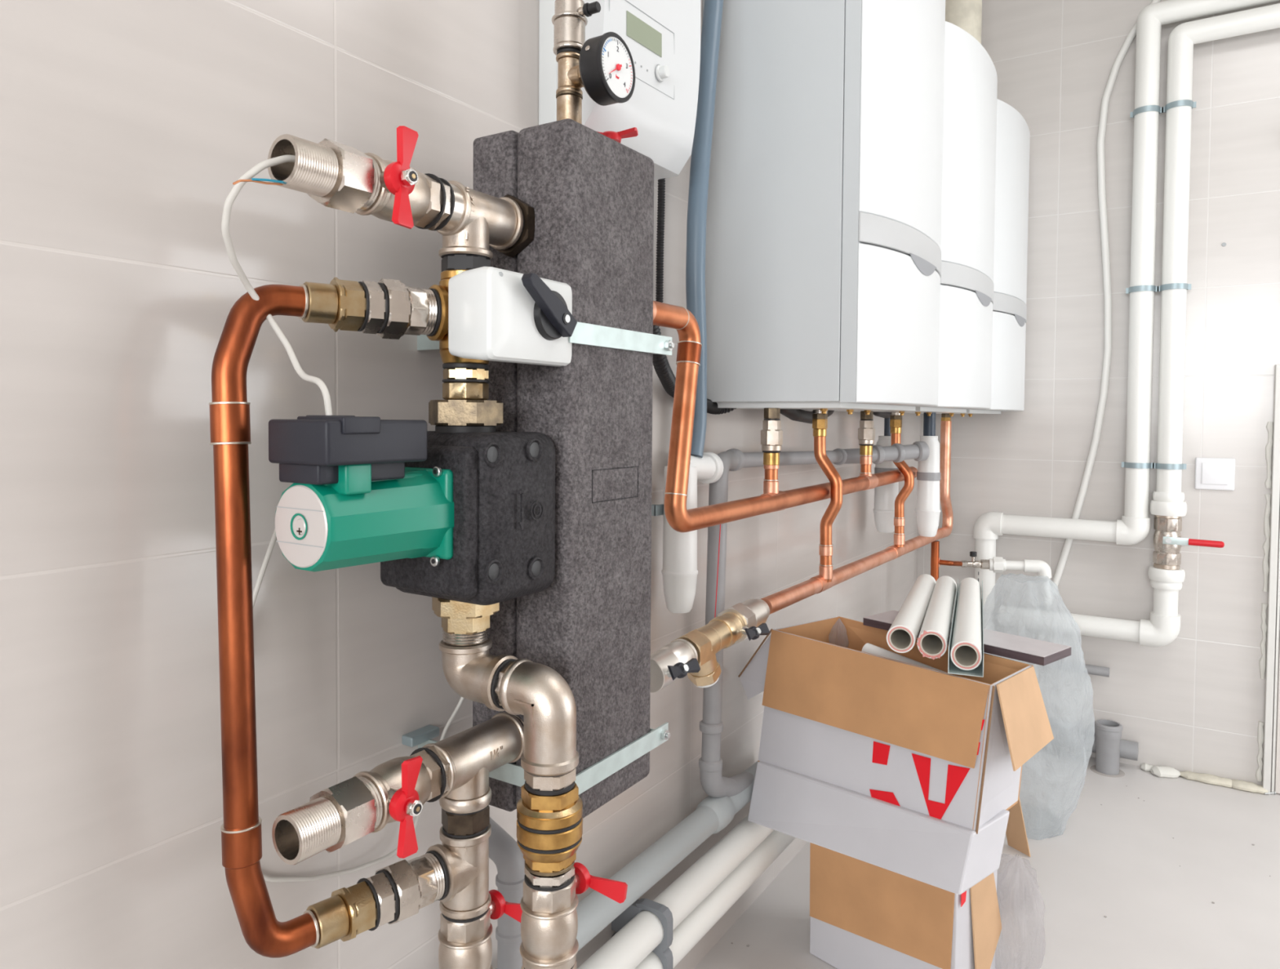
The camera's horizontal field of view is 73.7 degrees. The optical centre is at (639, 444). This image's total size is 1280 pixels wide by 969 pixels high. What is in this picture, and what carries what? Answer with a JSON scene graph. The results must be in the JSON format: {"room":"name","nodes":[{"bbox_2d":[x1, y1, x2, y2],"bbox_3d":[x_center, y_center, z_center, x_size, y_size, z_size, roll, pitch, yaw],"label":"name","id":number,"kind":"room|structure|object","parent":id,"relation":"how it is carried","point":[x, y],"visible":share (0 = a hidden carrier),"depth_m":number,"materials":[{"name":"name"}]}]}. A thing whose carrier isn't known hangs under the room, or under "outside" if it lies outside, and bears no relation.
{"room":"mechanical room","nodes":[
{"label":"mechanical room","id":0,"kind":"room"},
{"bbox_2d":[0,0,919,968],"bbox_3d":[-0.563,-0.299,0.797,0.100,2.900,6.150,2,2,33],"label":"wall","id":1,"kind":"structure","parent":0,"point":[128,127],"depth_m":0.89,"materials":[{"name":"tile"}]},
{"bbox_2d":[252,528,276,608],"bbox_3d":[-0.403,0.150,0.915,0.060,0.159,0.015,1,2,14],"label":"cable","id":2,"kind":"object","parent":1,"relation":"attached to","point":[273,539],"visible":0.62,"depth_m":0.92,"materials":[{"name":"grey plastic"}]},
{"bbox_2d":[262,697,464,882],"bbox_3d":[-0.344,0.432,1.046,0.025,0.197,0.315,2,2,41],"label":"cable","id":3,"kind":"object","parent":1,"relation":"attached to","point":[300,878],"visible":0.66,"depth_m":1.05,"materials":[{"name":"grey plastic"}]},
{"bbox_2d":[401,724,439,746],"bbox_3d":[-0.292,0.389,1.139,0.020,0.012,0.050,2,2,33],"label":"wall bracket","id":4,"kind":"object","parent":1,"relation":"attached to","point":[420,735],"visible":1,"depth_m":1.13,"materials":[{"name":"silver metal"}]},
{"bbox_2d":[488,817,524,968],"bbox_3d":[-0.200,0.717,1.225,0.099,0.346,0.046,2,3,44],"label":"pipe","id":5,"kind":"object","parent":1,"relation":"attached to","point":[504,851],"visible":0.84,"depth_m":1.19,"materials":[{"name":"grey plastic"}]},
{"bbox_2d":[495,927,522,945],"bbox_3d":[-0.181,0.689,1.205,0.046,0.012,0.046,2,2,33],"label":"socket","id":6,"kind":"object","parent":5,"relation":"attached to","point":[504,935],"depth_m":1.19,"materials":[{"name":"grey plastic"}]},
{"bbox_2d":[495,873,524,891],"bbox_3d":[-0.180,0.613,1.203,0.046,0.012,0.046,2,2,33],"label":"socket","id":7,"kind":"object","parent":5,"relation":"attached to","point":[504,882],"depth_m":1.18,"materials":[{"name":"grey plastic"}]},
{"bbox_2d":[417,722,670,795],"bbox_3d":[-0.125,0.406,1.175,0.264,0.025,0.233,2,2,33],"label":"strap","id":8,"kind":"object","parent":1,"relation":"attached to","point":[510,773],"visible":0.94,"depth_m":1.08,"materials":[{"name":"metal"}]},
{"bbox_2d":[417,321,674,355],"bbox_3d":[-0.121,-0.137,1.159,0.264,0.025,0.234,2,2,33],"label":"strap","id":9,"kind":"object","parent":1,"relation":"attached to","point":[588,334],"visible":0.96,"depth_m":1.10,"materials":[{"name":"metal"}]},
{"bbox_2d":[472,118,653,817],"bbox_3d":[-0.098,0.036,1.128,0.158,0.848,0.194,2,2,33],"label":"hydraulic separator","id":10,"kind":"object","parent":9,"relation":"attached to","point":[590,193],"visible":0.75,"depth_m":1.05,"materials":[{"name":"fabric"}]},
{"bbox_2d":[268,415,555,605],"bbox_3d":[-0.239,0.072,0.919,0.172,0.206,0.307,2,2,33],"label":"pump","id":11,"kind":"object","parent":10,"relation":"attached to","point":[468,517],"visible":0.99,"depth_m":0.89,"materials":[{"name":"black plastic"}]},
{"bbox_2d":[428,400,502,433],"bbox_3d":[-0.200,-0.031,0.978,0.075,0.038,0.086,2,2,33],"label":"nut","id":12,"kind":"object","parent":11,"relation":"on","point":[449,416],"visible":0.88,"depth_m":0.94,"materials":[{"name":"gold metal"}]},
{"bbox_2d":[426,253,490,399],"bbox_3d":[-0.204,-0.133,0.971,0.070,0.164,0.062,-1,2,-37],"label":"mixing valve","id":13,"kind":"object","parent":12,"relation":"attached to","point":[464,379],"visible":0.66,"depth_m":0.95,"materials":[{"name":"gold"}]},
{"bbox_2d":[302,277,441,339],"bbox_3d":[-0.286,-0.146,0.909,0.138,0.064,0.056,-1,2,-37],"label":"pipe union","id":14,"kind":"object","parent":13,"relation":"attached to","point":[388,308],"visible":1,"depth_m":0.89,"materials":[{"name":"gold"}]},
{"bbox_2d":[208,284,319,958],"bbox_3d":[-0.367,0.173,0.840,0.096,0.670,0.062,-1,2,-42],"label":"pipe","id":15,"kind":"object","parent":14,"relation":"attached to","point":[229,407],"visible":0.99,"depth_m":0.81,"materials":[{"name":"brown"}]},
{"bbox_2d":[306,850,449,948],"bbox_3d":[-0.281,0.489,0.917,0.056,0.064,0.144,2,3,45],"label":"pipe union","id":16,"kind":"object","parent":15,"relation":"attached to","point":[397,891],"visible":0.99,"depth_m":0.90,"materials":[{"name":"gold"}]},
{"bbox_2d":[436,180,534,259],"bbox_3d":[-0.184,-0.257,0.993,0.065,0.088,0.114,2,2,33],"label":"pipe tee","id":17,"kind":"object","parent":13,"relation":"attached to","point":[506,224],"visible":0.8,"depth_m":0.97,"materials":[{"name":"silver"}]},
{"bbox_2d":[267,125,465,231],"bbox_3d":[-0.253,-0.260,0.855,0.093,0.096,0.214,2,2,33],"label":"valve","id":18,"kind":"object","parent":17,"relation":"attached to","point":[338,175],"visible":0.99,"depth_m":0.82,"materials":[{"name":"silver metal"}]},
{"bbox_2d":[221,155,333,415],"bbox_3d":[-0.345,-0.145,0.799,0.086,0.244,0.100,2,2,33],"label":"cable","id":19,"kind":"object","parent":18,"relation":"hanging from","point":[238,184],"visible":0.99,"depth_m":0.78,"materials":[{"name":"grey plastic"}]},
{"bbox_2d":[448,266,577,366],"bbox_3d":[-0.134,-0.140,0.959,0.089,0.098,0.148,2,2,33],"label":"valve actuator","id":20,"kind":"object","parent":13,"relation":"attached to","point":[496,314],"visible":1,"depth_m":0.92,"materials":[{"name":"white"}]},
{"bbox_2d":[435,425,495,433],"bbox_3d":[-0.200,-0.017,0.978,0.068,0.010,0.068,2,2,33],"label":"washer","id":21,"kind":"object","parent":12,"relation":"in","point":[438,428],"depth_m":0.95,"materials":[{"name":"black"}]},
{"bbox_2d":[555,51,583,124],"bbox_3d":[-0.087,-0.446,1.112,0.052,0.121,0.041,2,2,33],"label":"brass tee","id":22,"kind":"object","parent":10,"relation":"on","point":[569,93],"visible":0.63,"depth_m":1.10,"materials":[{"name":"beige metal"}]},
{"bbox_2d":[551,0,600,55],"bbox_3d":[-0.082,-0.542,1.106,0.070,0.072,0.047,2,2,33],"label":"air vent","id":23,"kind":"object","parent":22,"relation":"on","point":[569,20],"visible":0.84,"depth_m":1.09,"materials":[{"name":"silver"}]},
{"bbox_2d":[578,31,635,106],"bbox_3d":[-0.053,-0.476,1.092,0.064,0.083,0.083,2,2,33],"label":"pressure gauge","id":24,"kind":"object","parent":22,"relation":"attached to","point":[606,62],"visible":1,"depth_m":1.06,"materials":[{"name":"black plastic"}]},
{"bbox_2d":[519,862,627,968],"bbox_3d":[-0.090,0.676,0.949,0.113,0.438,0.102,2,2,33],"label":"valve","id":25,"kind":"object","parent":10,"relation":"attached to","point":[548,904],"visible":0.88,"depth_m":0.91,"materials":[{"name":"silver metal"}]},
{"bbox_2d":[516,768,582,876],"bbox_3d":[-0.098,0.400,0.925,0.072,0.110,0.072,2,2,33],"label":"valve","id":26,"kind":"object","parent":25,"relation":"on","point":[549,809],"visible":0.88,"depth_m":0.90,"materials":[{"name":"gold"}]},
{"bbox_2d":[491,658,578,776],"bbox_3d":[-0.109,0.292,0.929,0.092,0.109,0.062,2,2,33],"label":"pipe elbow","id":27,"kind":"object","parent":26,"relation":"on","point":[535,691],"visible":1,"depth_m":0.90,"materials":[{"name":"silver"}]},
{"bbox_2d":[439,637,518,711],"bbox_3d":[-0.187,0.262,0.978,0.094,0.069,0.061,2,2,33],"label":"pipe elbow","id":28,"kind":"object","parent":27,"relation":"attached to","point":[469,671],"visible":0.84,"depth_m":0.96,"materials":[{"name":"silver metal"}]},
{"bbox_2d":[431,596,499,645],"bbox_3d":[-0.201,0.199,0.985,0.068,0.053,0.078,2,2,33],"label":"nut","id":29,"kind":"object","parent":28,"relation":"attached to","point":[463,624],"visible":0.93,"depth_m":0.96,"materials":[{"name":"gold metal"}]},
{"bbox_2d":[597,127,638,142],"bbox_3d":[-0.043,-0.404,1.248,0.084,0.116,0.067,0,2,-11],"label":"valve","id":30,"kind":"object","parent":10,"relation":"attached to","point":[617,136],"visible":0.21,"depth_m":1.25,"materials":[{"name":"red metal"}]},
{"bbox_2d":[538,0,701,179],"bbox_3d":[-0.020,-0.796,1.399,0.145,0.639,0.287,2,2,33],"label":"control unit","id":31,"kind":"object","parent":1,"relation":"attached to","point":[662,37],"visible":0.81,"depth_m":1.37,"materials":[{"name":"white"}]},
{"bbox_2d":[496,760,758,968],"bbox_3d":[-0.080,0.771,1.395,0.068,0.068,1.530,2,2,33],"label":"pipe","id":32,"kind":"object","parent":1,"relation":"attached to","point":[711,815],"visible":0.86,"depth_m":1.55,"materials":[{"name":"grey plastic"}]},
{"bbox_2d":[695,795,734,834],"bbox_3d":[0.155,0.761,1.762,0.068,0.068,0.070,2,2,33],"label":"socket","id":33,"kind":"object","parent":32,"relation":"attached to","point":[722,809],"depth_m":1.74,"materials":[{"name":"grey plastic"}]},
{"bbox_2d":[698,440,929,797],"bbox_3d":[0.414,0.382,2.105,0.184,0.771,0.942,2,3,45],"label":"drain pipe","id":34,"kind":"object","parent":32,"relation":"attached to","point":[710,762],"visible":0.84,"depth_m":1.74,"materials":[{"name":"grey plastic"}]},
{"bbox_2d":[698,757,722,772],"bbox_3d":[0.145,0.655,1.750,0.050,0.020,0.050,2,2,33],"label":"socket","id":35,"kind":"object","parent":34,"relation":"attached to","point":[705,764],"depth_m":1.73,"materials":[{"name":"grey plastic"}]},
{"bbox_2d":[699,720,723,734],"bbox_3d":[0.146,0.578,1.748,0.050,0.020,0.050,2,2,33],"label":"socket","id":36,"kind":"object","parent":34,"relation":"attached to","point":[706,726],"depth_m":1.73,"materials":[{"name":"grey plastic"}]},
{"bbox_2d":[725,448,745,471],"bbox_3d":[0.198,0.033,1.806,0.048,0.048,0.024,2,2,33],"label":"socket","id":37,"kind":"object","parent":34,"relation":"attached to","point":[740,456],"depth_m":1.79,"materials":[{"name":"grey plastic"}]},
{"bbox_2d":[912,440,929,461],"bbox_3d":[0.776,0.018,2.366,0.033,0.056,0.056,0,2,-18],"label":"socket","id":38,"kind":"object","parent":34,"relation":"attached to","point":[921,450],"depth_m":2.34,"materials":[{"name":"grey plastic"}]},
{"bbox_2d":[655,177,665,302],"bbox_3d":[0.039,-0.412,1.605,0.015,0.308,0.020,2,2,33],"label":"conduit","id":39,"kind":"object","parent":1,"relation":"attached to","point":[660,219],"visible":0.77,"depth_m":1.60,"materials":[{"name":"black"}]},
{"bbox_2d":[577,814,773,968],"bbox_3d":[0.009,0.858,1.501,0.060,0.062,1.900,2,2,33],"label":"pipe","id":40,"kind":"object","parent":1,"relation":"attached to","point":[626,949],"visible":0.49,"depth_m":1.58,"materials":[{"name":"white plastic"}]},
{"bbox_2d":[611,898,672,952],"bbox_3d":[0.003,0.856,1.532,0.118,0.075,0.024,2,2,33],"label":"clip","id":41,"kind":"object","parent":40,"relation":"attached to","point":[663,913],"visible":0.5,"depth_m":1.51,"materials":[{"name":"grey"}]},
{"bbox_2d":[651,452,724,613],"bbox_3d":[0.090,0.166,1.660,0.093,0.299,0.177,2,2,33],"label":"trap","id":42,"kind":"object","parent":1,"relation":"attached to","point":[679,571],"visible":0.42,"depth_m":1.60,"materials":[{"name":"white"}]},
{"bbox_2d":[661,568,697,613],"bbox_3d":[0.075,0.277,1.621,0.070,0.080,0.070,2,2,33],"label":"cup","id":43,"kind":"object","parent":42,"relation":"on","point":[679,585],"depth_m":1.59,"materials":[{"name":"white"}]},
{"bbox_2d":[685,0,723,457],"bbox_3d":[0.121,-0.459,1.648,0.047,0.970,0.108,2,2,33],"label":"hose","id":44,"kind":"object","parent":42,"relation":"attached to","point":[713,9],"visible":0.87,"depth_m":1.62,"materials":[{"name":"blue"}]},
{"bbox_2d":[689,452,724,484],"bbox_3d":[0.104,0.057,1.660,0.063,0.081,0.156,2,2,33],"label":"outlet","id":45,"kind":"object","parent":42,"relation":"attached to","point":[708,468],"depth_m":1.67,"materials":[{"name":"white"}]},
{"bbox_2d":[635,830,795,968],"bbox_3d":[0.009,0.929,1.504,0.060,0.062,1.900,2,2,33],"label":"pipe","id":46,"kind":"object","parent":1,"relation":"attached to","point":[691,930],"visible":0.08,"depth_m":1.70,"materials":[{"name":"white plastic"}]},
{"bbox_2d":[702,0,945,414],"bbox_3d":[0.449,-0.546,1.912,0.394,0.956,0.582,2,2,33],"label":"boiler","id":47,"kind":"object","parent":1,"relation":"attached to","point":[823,254],"visible":0.99,"depth_m":1.68,"materials":[{"name":"grey"}]},
{"bbox_2d":[653,324,736,414],"bbox_3d":[0.105,-0.147,1.685,0.070,0.174,0.386,2,2,33],"label":"conduit","id":48,"kind":"object","parent":47,"relation":"attached to","point":[662,367],"visible":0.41,"depth_m":1.58,"materials":[{"name":"black"}]},
{"bbox_2d":[780,408,834,423],"bbox_3d":[0.401,-0.088,2.037,0.029,0.076,0.383,2,2,33],"label":"hose","id":49,"kind":"object","parent":47,"relation":"hanging from","point":[797,415],"visible":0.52,"depth_m":1.97,"materials":[{"name":"black"}]},
{"bbox_2d":[812,408,842,582],"bbox_3d":[0.429,0.117,1.957,0.072,0.395,0.035,2,2,33],"label":"copper riser","id":50,"kind":"object","parent":47,"relation":"attached to","point":[820,421],"visible":0.94,"depth_m":1.95,"materials":[{"name":"orange metal"}]},
{"bbox_2d":[873,435,898,533],"bbox_3d":[0.773,0.123,2.676,0.079,0.301,0.079,-1,2,-37],"label":"trap","id":51,"kind":"object","parent":1,"relation":"attached to","point":[885,495],"visible":0.67,"depth_m":2.65,"materials":[{"name":"white"}]},
{"bbox_2d":[873,508,894,533],"bbox_3d":[0.772,0.238,2.680,0.079,0.072,0.079,2,2,33],"label":"cup","id":52,"kind":"object","parent":51,"relation":"on","point":[883,517],"depth_m":2.65,"materials":[{"name":"white"}]},
{"bbox_2d":[834,21,997,416],"bbox_3d":[0.766,-0.559,2.400,0.404,0.956,0.575,2,2,33],"label":"boiler","id":53,"kind":"object","parent":1,"relation":"attached to","point":[971,77],"visible":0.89,"depth_m":2.15,"materials":[{"name":"grey"}]},
{"bbox_2d":[857,410,875,476],"bbox_3d":[0.595,0.012,2.243,0.040,0.200,0.045,2,2,33],"label":"copper riser","id":54,"kind":"object","parent":53,"relation":"attached to","point":[866,431],"visible":0.94,"depth_m":2.23,"materials":[{"name":"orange metal"}]},
{"bbox_2d":[889,411,914,546],"bbox_3d":[0.752,0.100,2.453,0.071,0.388,0.035,2,2,33],"label":"copper riser","id":55,"kind":"object","parent":53,"relation":"attached to","point":[895,420],"visible":0.88,"depth_m":2.44,"materials":[{"name":"orange metal"}]},
{"bbox_2d":[915,435,940,537],"bbox_3d":[0.865,0.124,2.560,0.072,0.301,0.072,-1,2,-27],"label":"trap","id":56,"kind":"object","parent":1,"relation":"attached to","point":[927,509],"visible":0.94,"depth_m":2.53,"materials":[{"name":"white"}]},
{"bbox_2d":[915,508,940,537],"bbox_3d":[0.865,0.234,2.564,0.072,0.081,0.072,2,2,33],"label":"cup","id":57,"kind":"object","parent":56,"relation":"on","point":[927,519],"depth_m":2.54,"materials":[{"name":"white"}]},
{"bbox_2d":[904,98,1030,417],"bbox_3d":[1.079,-0.573,2.887,0.407,0.956,0.572,2,2,33],"label":"boiler","id":58,"kind":"object","parent":1,"relation":"attached to","point":[1013,134],"visible":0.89,"depth_m":2.65,"materials":[{"name":"grey"}]},
{"bbox_2d":[760,413,953,613],"bbox_3d":[0.669,0.124,2.352,0.042,0.430,1.558,2,2,33],"label":"copper manifold","id":59,"kind":"object","parent":58,"relation":"attached to","point":[778,601],"visible":0.95,"depth_m":2.36,"materials":[{"name":"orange metal"}]},
{"bbox_2d":[717,598,769,644],"bbox_3d":[0.203,0.336,1.606,0.094,0.074,0.172,2,2,33],"label":"valve","id":60,"kind":"object","parent":59,"relation":"attached to","point":[753,614],"visible":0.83,"depth_m":1.58,"materials":[{"name":"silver metal"}]},
{"bbox_2d":[671,613,742,688],"bbox_3d":[0.121,0.367,1.507,0.058,0.109,0.173,2,2,33],"label":"strainer","id":61,"kind":"object","parent":60,"relation":"attached to","point":[722,632],"visible":0.85,"depth_m":1.47,"materials":[{"name":"gold metal"}]},
{"bbox_2d":[650,639,700,693],"bbox_3d":[0.051,0.359,1.365,0.091,0.063,0.137,2,2,33],"label":"valve","id":62,"kind":"object","parent":61,"relation":"attached to","point":[675,660],"visible":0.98,"depth_m":1.34,"materials":[{"name":"silver metal"}]},
{"bbox_2d":[930,540,962,582],"bbox_3d":[1.036,0.436,2.872,0.112,0.220,0.048,0,2,1],"label":"copper pipe","id":63,"kind":"object","parent":59,"relation":"attached to","point":[935,562],"visible":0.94,"depth_m":2.86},
{"bbox_2d":[945,0,982,44],"bbox_3d":[1.063,-1.396,2.820,0.148,0.700,0.148,2,2,33],"label":"flue pipe","id":64,"kind":"object","parent":58,"relation":"on","point":[966,15],"visible":0.09,"depth_m":2.77,"materials":[{"name":"beige plastic"}]},
{"bbox_2d":[437,889,522,968],"bbox_3d":[-0.196,0.748,1.017,0.082,0.438,0.098,2,2,33],"label":"valve","id":65,"kind":"object","parent":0,"point":[464,944],"visible":0.77,"depth_m":0.98,"materials":[{"name":"silver metal"}]},
{"bbox_2d":[426,804,491,919],"bbox_3d":[-0.206,0.478,0.991,0.061,0.122,0.068,2,3,45],"label":"pipe tee","id":66,"kind":"object","parent":65,"relation":"on","point":[464,849],"visible":0.84,"depth_m":0.97,"materials":[{"name":"silver"}]},
{"bbox_2d":[422,711,523,813],"bbox_3d":[-0.194,0.374,1.004,0.062,0.085,0.133,2,2,33],"label":"pipe tee","id":67,"kind":"object","parent":66,"relation":"on","point":[473,753],"visible":0.84,"depth_m":0.97,"materials":[{"name":"silver metal"}]},
{"bbox_2d":[271,746,449,865],"bbox_3d":[-0.257,0.361,0.875,0.093,0.096,0.214,2,2,33],"label":"valve","id":68,"kind":"object","parent":67,"relation":"attached to","point":[341,814],"visible":1,"depth_m":0.84,"materials":[{"name":"silver metal"}]},
{"bbox_2d":[653,300,917,532],"bbox_3d":[0.390,-0.058,1.914,0.047,0.380,1.651,2,2,33],"label":"copper manifold","id":69,"kind":"object","parent":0,"point":[681,519],"visible":0.79,"depth_m":1.41,"materials":[{"name":"orange metal"}]},
{"bbox_2d":[760,408,782,493],"bbox_3d":[0.268,0.018,1.736,0.040,0.184,0.045,2,2,33],"label":"copper riser","id":70,"kind":"object","parent":69,"relation":"on","point":[771,435],"visible":0.97,"depth_m":1.72,"materials":[{"name":"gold metal"}]},
{"bbox_2d":[693,747,1279,968],"bbox_3d":[0.501,1.229,0.159,2.650,0.100,6.150,2,2,33],"label":"floor","id":71,"kind":"structure","parent":0,"point":[1118,859],"depth_m":2.16,"materials":[{"name":"tile"}]},
{"bbox_2d":[809,843,1001,968],"bbox_3d":[0.554,0.969,1.803,0.178,0.315,0.351,-1,2,-42],"label":"cardboard box","id":72,"kind":"object","parent":71,"relation":"on","point":[864,915],"visible":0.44,"depth_m":1.73,"materials":[{"name":"brown"}]},
{"bbox_2d":[747,760,1009,894],"bbox_3d":[0.433,0.721,1.653,0.163,0.181,0.549,-1,2,-34],"label":"cardboard box","id":73,"kind":"object","parent":72,"relation":"on","point":[944,855],"visible":0.86,"depth_m":1.55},
{"bbox_2d":[737,616,1053,834],"bbox_3d":[0.512,0.542,1.738,0.300,0.309,0.681,-1,2,-34],"label":"cardboard box","id":74,"kind":"object","parent":73,"relation":"on","point":[954,748],"visible":1,"depth_m":1.58,"materials":[{"name":"brown"}]},
{"bbox_2d":[861,643,947,673],"bbox_3d":[0.525,0.440,1.698,0.034,0.054,0.182,-1,2,-40],"label":"tube","id":75,"kind":"object","parent":74,"relation":"in","point":[869,648],"visible":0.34,"depth_m":1.71,"materials":[{"name":"white"}]},
{"bbox_2d":[886,573,935,653],"bbox_3d":[0.608,0.358,1.883,0.051,0.076,0.707,1,2,22],"label":"pipe offcut","id":76,"kind":"object","parent":74,"relation":"on","point":[902,635],"visible":0.95,"depth_m":1.68,"materials":[{"name":"white plastic"}]},
{"bbox_2d":[916,575,956,659],"bbox_3d":[0.647,0.357,1.839,0.052,0.070,0.692,1,2,22],"label":"pipe offcut","id":77,"kind":"object","parent":74,"relation":"on","point":[933,637],"visible":1,"depth_m":1.64,"materials":[{"name":"white plastic"}]},
{"bbox_2d":[947,578,983,677],"bbox_3d":[0.687,0.364,1.785,0.057,0.052,0.699,1,2,22],"label":"channel","id":78,"kind":"object","parent":74,"relation":"on","point":[953,668],"visible":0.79,"depth_m":1.51,"materials":[{"name":"metal"}]},
{"bbox_2d":[950,577,982,670],"bbox_3d":[0.685,0.358,1.780,0.051,0.055,0.666,1,2,22],"label":"pipe offcut","id":79,"kind":"object","parent":78,"relation":"on","point":[966,653],"visible":1,"depth_m":1.59,"materials":[{"name":"white plastic"}]},
{"bbox_2d":[862,609,1071,666],"bbox_3d":[0.667,0.397,1.777,0.115,0.017,0.399,-1,2,-40],"label":"board","id":80,"kind":"object","parent":74,"relation":"on","point":[1040,652],"visible":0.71,"depth_m":1.67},
{"bbox_2d":[1005,795,1031,857],"bbox_3d":[1.030,1.012,2.351,0.009,0.199,0.115,0,2,-22],"label":"flap","id":81,"kind":"object","parent":73,"relation":"part of","point":[1015,833],"visible":0.57,"depth_m":2.34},
{"bbox_2d":[1048,727,1138,760],"bbox_3d":[1.553,1.033,2.959,0.301,0.060,0.060,2,2,33],"label":"drain","id":82,"kind":"object","parent":71,"relation":"on","point":[1062,737],"visible":0.66,"depth_m":2.95,"materials":[{"name":"grey plastic"}]},
{"bbox_2d":[1048,718,1095,734],"bbox_3d":[1.522,0.996,3.002,0.210,0.036,0.036,2,2,33],"label":"drain","id":83,"kind":"object","parent":82,"relation":"on","point":[1060,724],"visible":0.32,"depth_m":2.99,"materials":[{"name":"grey plastic"}]},
{"bbox_2d":[1089,719,1124,777],"bbox_3d":[1.575,1.024,2.872,0.104,0.173,0.104,2,2,33],"label":"stub","id":84,"kind":"object","parent":71,"relation":"on","point":[1108,732],"visible":1,"depth_m":2.84,"materials":[{"name":"grey plastic"}]},
{"bbox_2d":[1150,765,1180,777],"bbox_3d":[1.751,1.088,2.843,0.083,0.026,0.061,1,2,8],"label":"bead","id":85,"kind":"object","parent":71,"relation":"on","point":[1160,771],"visible":1,"depth_m":2.83,"materials":[{"name":"white"}]},
{"bbox_2d":[1179,770,1231,787],"bbox_3d":[1.862,1.093,2.793,0.167,0.022,0.053,2,2,33],"label":"bead","id":86,"kind":"object","parent":71,"relation":"on","point":[1204,778],"visible":1,"depth_m":2.78},
{"bbox_2d":[1231,779,1267,794],"bbox_3d":[1.950,1.095,2.737,0.103,0.022,0.053,2,2,33],"label":"bead","id":87,"kind":"object","parent":71,"relation":"on","point":[1242,785],"visible":1,"depth_m":2.72},
{"bbox_2d":[989,556,1051,604],"bbox_3d":[1.269,0.452,2.847,0.194,0.146,0.047,1,2,19],"label":"fitting","id":88,"kind":"object","parent":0,"point":[997,564],"visible":0.98,"depth_m":2.82,"materials":[{"name":"white plastic"}]},
{"bbox_2d":[917,0,1279,791],"bbox_3d":[2.140,-0.340,2.659,2.450,2.900,0.100,2,2,33],"label":"wall","id":89,"kind":"structure","parent":0,"point":[1194,702],"depth_m":2.91,"materials":[{"name":"tile"}]},
{"bbox_2d":[1039,660,1109,677],"bbox_3d":[1.520,0.780,2.989,0.217,0.032,0.032,2,2,33],"label":"drain","id":90,"kind":"object","parent":89,"relation":"attached to","point":[1059,664],"visible":0.76,"depth_m":2.97,"materials":[{"name":"grey plastic"}]},
{"bbox_2d":[998,565,1185,647],"bbox_3d":[1.538,0.533,2.931,0.558,0.265,0.104,2,2,33],"label":"pipe","id":91,"kind":"object","parent":89,"relation":"attached to","point":[1163,627],"visible":1,"depth_m":2.84,"materials":[{"name":"white plastic"}]},
{"bbox_2d":[1032,0,1160,678],"bbox_3d":[1.580,-0.302,2.943,0.404,2.512,0.023,2,2,33],"label":"cable conduit","id":92,"kind":"object","parent":89,"relation":"attached to","point":[1105,100],"visible":0.82,"depth_m":2.92,"materials":[{"name":"white plastic"}]},
{"bbox_2d":[973,0,1279,631],"bbox_3d":[2.042,-0.334,2.585,1.934,2.191,0.084,2,2,33],"label":"white riser","id":93,"kind":"object","parent":89,"relation":"attached to","point":[1135,526],"visible":1,"depth_m":2.80,"materials":[{"name":"white plastic"}]},
{"bbox_2d":[1121,462,1186,469],"bbox_3d":[1.702,0.070,2.829,0.184,0.018,0.103,2,2,33],"label":"clamp","id":94,"kind":"object","parent":89,"relation":"attached to","point":[1126,464],"visible":0.92,"depth_m":2.80,"materials":[{"name":"silver metal"}]},
{"bbox_2d":[1125,283,1191,293],"bbox_3d":[1.706,-0.512,2.811,0.184,0.018,0.103,2,2,33],"label":"clamp","id":95,"kind":"object","parent":89,"relation":"attached to","point":[1171,286],"visible":0.62,"depth_m":2.79,"materials":[{"name":"silver metal"}]},
{"bbox_2d":[1129,99,1196,117],"bbox_3d":[1.710,-1.092,2.792,0.184,0.018,0.103,2,2,33],"label":"clamp","id":96,"kind":"object","parent":89,"relation":"attached to","point":[1182,102],"visible":0.45,"depth_m":2.77,"materials":[{"name":"silver metal"}]},
{"bbox_2d":[1149,3,1279,516],"bbox_3d":[2.276,-0.547,2.430,1.383,1.586,0.104,2,2,33],"label":"white riser","id":97,"kind":"object","parent":96,"relation":"attached to","point":[1168,499],"visible":1,"depth_m":2.75,"materials":[{"name":"white plastic"}]},
{"bbox_2d":[1152,515,1224,569],"bbox_3d":[1.751,0.316,2.744,0.095,0.184,0.201,0,2,-26],"label":"valve","id":98,"kind":"object","parent":97,"relation":"attached to","point":[1168,541],"visible":0.94,"depth_m":2.77,"materials":[{"name":"silver metal"}]},
{"bbox_2d":[1194,457,1235,490],"bbox_3d":[1.870,0.096,2.776,0.108,0.104,0.014,2,2,33],"label":"light switch","id":99,"kind":"object","parent":89,"relation":"attached to","point":[1211,473],"visible":1,"depth_m":2.77,"materials":[{"name":"white"}]},
{"bbox_2d":[1255,422,1273,781],"bbox_3d":[1.990,0.503,2.717,0.019,1.151,0.020,-1,2,-33],"label":"plaster edge","id":100,"kind":"object","parent":89,"relation":"attached to","point":[1268,450],"visible":1,"depth_m":2.71,"materials":[{"name":"paint"}]},
{"bbox_2d":[1262,364,1279,795],"bbox_3d":[2.002,0.429,2.691,0.029,1.360,0.030,2,2,33],"label":"trim","id":101,"kind":"structure","parent":89,"relation":"attached to","point":[1275,490],"depth_m":2.69,"materials":[{"name":"white paint"}]},
{"bbox_2d":[1275,643,1279,793],"bbox_3d":[2.351,0.106,2.470,0.774,2.016,0.012,2,2,33],"label":"door","id":102,"kind":"structure","parent":89,"relation":"in","point":[1277,749],"depth_m":2.70,"materials":[{"name":"white paint"}]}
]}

